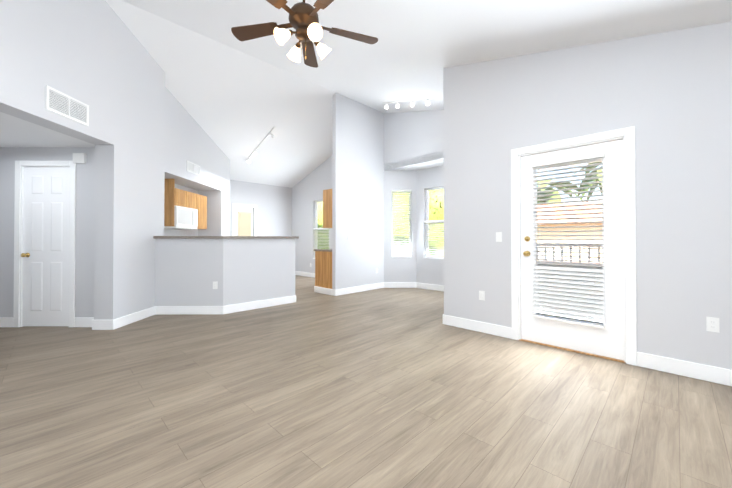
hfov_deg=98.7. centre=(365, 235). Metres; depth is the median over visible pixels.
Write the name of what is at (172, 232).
wall
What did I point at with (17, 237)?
door frame
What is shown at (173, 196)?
upper cabinet
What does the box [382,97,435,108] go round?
track
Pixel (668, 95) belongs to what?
wall
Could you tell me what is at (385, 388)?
floor
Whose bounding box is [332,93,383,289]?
wall
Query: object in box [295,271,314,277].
baseboard
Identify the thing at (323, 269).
base cabinet
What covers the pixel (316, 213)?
window
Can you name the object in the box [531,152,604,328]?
door blind
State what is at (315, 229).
window blind
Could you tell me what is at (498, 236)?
light switch
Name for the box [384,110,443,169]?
wall
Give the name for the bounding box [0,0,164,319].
wall
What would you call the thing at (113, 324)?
baseboard
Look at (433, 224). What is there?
window blind
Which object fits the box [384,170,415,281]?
wall
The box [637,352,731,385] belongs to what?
baseboard
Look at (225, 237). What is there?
countertop
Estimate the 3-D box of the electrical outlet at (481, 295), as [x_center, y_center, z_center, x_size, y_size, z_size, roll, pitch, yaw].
[1.424,0.733,3.862,0.070,0.115,0.010,0,-1,45]
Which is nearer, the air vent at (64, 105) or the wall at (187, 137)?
the air vent at (64, 105)
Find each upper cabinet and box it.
[164,179,206,228]
[323,189,331,227]
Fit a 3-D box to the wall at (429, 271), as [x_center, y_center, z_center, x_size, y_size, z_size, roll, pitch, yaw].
[1.732,-0.190,6.928,1.600,2.800,0.150,0,-1,45]
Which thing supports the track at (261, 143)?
attached to the ceiling at (237, 105)
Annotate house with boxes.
[537,201,601,262]
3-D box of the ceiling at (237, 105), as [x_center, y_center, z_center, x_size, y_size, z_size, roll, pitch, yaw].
[-0.894,-2.305,6.620,6.540,1.577,7.675,0,0,0]
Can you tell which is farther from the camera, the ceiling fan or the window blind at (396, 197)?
the window blind at (396, 197)
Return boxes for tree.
[318,202,328,248]
[393,189,443,256]
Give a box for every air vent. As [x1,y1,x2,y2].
[45,85,88,125]
[187,160,199,175]
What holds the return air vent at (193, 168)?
attached to the wall at (187, 137)
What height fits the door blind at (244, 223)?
1.050 m
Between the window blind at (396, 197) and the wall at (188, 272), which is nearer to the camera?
the wall at (188, 272)
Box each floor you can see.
[0,275,731,487]
[538,313,602,323]
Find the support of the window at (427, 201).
in the wall at (429, 271)
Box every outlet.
[213,282,217,288]
[479,291,484,300]
[706,317,719,332]
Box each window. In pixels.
[313,200,327,258]
[392,193,410,256]
[424,187,443,258]
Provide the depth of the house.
12.33 m
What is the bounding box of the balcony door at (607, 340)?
[521,139,624,360]
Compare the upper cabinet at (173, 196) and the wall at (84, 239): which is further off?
the upper cabinet at (173, 196)
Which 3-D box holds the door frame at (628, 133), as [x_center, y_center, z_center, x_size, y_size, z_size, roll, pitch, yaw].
[2.113,0.091,3.285,1.090,2.175,0.170,0,-1,45]
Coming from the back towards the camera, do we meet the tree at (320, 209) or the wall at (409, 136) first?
the tree at (320, 209)
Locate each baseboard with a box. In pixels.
[0,317,12,326]
[75,306,154,329]
[155,295,295,314]
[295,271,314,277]
[332,282,511,338]
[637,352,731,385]
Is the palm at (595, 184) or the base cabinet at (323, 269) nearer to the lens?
the base cabinet at (323, 269)
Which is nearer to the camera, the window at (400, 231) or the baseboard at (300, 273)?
the window at (400, 231)
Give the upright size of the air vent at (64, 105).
0.240 m
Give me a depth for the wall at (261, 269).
5.21 m
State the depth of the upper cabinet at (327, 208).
6.50 m
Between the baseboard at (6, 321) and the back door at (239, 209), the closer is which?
the baseboard at (6, 321)
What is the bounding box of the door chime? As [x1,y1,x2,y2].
[73,153,86,163]
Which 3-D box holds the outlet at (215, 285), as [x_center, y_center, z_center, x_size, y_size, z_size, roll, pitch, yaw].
[-2.293,0.751,4.772,0.070,0.115,0.010,0,0,0]
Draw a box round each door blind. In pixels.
[238,212,251,235]
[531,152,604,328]
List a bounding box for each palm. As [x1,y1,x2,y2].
[537,180,581,204]
[568,161,601,199]
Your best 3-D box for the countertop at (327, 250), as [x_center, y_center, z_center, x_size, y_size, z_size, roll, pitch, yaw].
[-0.418,0.310,7.094,0.617,0.039,1.412,0,-1,45]
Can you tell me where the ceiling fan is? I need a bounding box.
[231,0,377,67]
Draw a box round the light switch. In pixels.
[496,232,501,241]
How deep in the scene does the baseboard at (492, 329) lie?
4.20 m
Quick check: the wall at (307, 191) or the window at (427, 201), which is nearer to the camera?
the window at (427, 201)
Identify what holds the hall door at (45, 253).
in the wall at (84, 239)
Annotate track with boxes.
[246,127,274,163]
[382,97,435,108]
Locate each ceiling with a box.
[0,0,731,146]
[105,0,443,187]
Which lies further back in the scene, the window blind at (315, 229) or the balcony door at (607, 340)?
the window blind at (315, 229)
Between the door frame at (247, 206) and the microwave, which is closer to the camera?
the microwave
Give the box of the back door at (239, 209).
[235,207,252,235]
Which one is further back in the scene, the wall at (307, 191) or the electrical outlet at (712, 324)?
the wall at (307, 191)
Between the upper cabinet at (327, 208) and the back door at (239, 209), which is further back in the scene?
the back door at (239, 209)
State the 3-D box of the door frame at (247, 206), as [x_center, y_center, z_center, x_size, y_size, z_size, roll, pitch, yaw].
[-3.485,0.160,9.025,0.020,2.135,0.730,0,-1,45]
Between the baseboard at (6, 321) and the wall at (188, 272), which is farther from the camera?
the wall at (188, 272)
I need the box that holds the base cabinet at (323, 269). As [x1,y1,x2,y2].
[314,251,331,294]
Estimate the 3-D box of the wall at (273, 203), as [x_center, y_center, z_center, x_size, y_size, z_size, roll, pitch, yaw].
[-3.222,-0.181,9.416,0.150,2.823,2.498,0,-1,45]
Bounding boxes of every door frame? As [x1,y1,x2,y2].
[13,161,75,326]
[232,203,256,235]
[511,126,636,365]
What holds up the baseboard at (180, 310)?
attached to the wall at (188, 272)
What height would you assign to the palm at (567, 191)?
8.470 m
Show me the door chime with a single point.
(79, 158)
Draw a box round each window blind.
[313,228,328,257]
[392,190,411,255]
[424,220,443,257]
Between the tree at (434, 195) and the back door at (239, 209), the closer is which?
the back door at (239, 209)
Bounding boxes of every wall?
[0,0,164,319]
[0,147,94,316]
[155,239,230,305]
[164,184,197,235]
[165,87,229,235]
[227,239,294,304]
[230,180,291,235]
[292,156,331,272]
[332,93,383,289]
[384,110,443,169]
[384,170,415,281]
[416,165,443,285]
[443,21,731,369]
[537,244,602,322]
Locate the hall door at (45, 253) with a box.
[21,167,69,325]
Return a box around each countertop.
[153,236,298,238]
[314,249,331,251]
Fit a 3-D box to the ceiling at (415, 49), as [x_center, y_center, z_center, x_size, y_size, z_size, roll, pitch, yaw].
[-0.477,-2.148,2.658,9.825,1.958,9.750,0,0,0]
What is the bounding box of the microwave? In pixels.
[164,206,197,229]

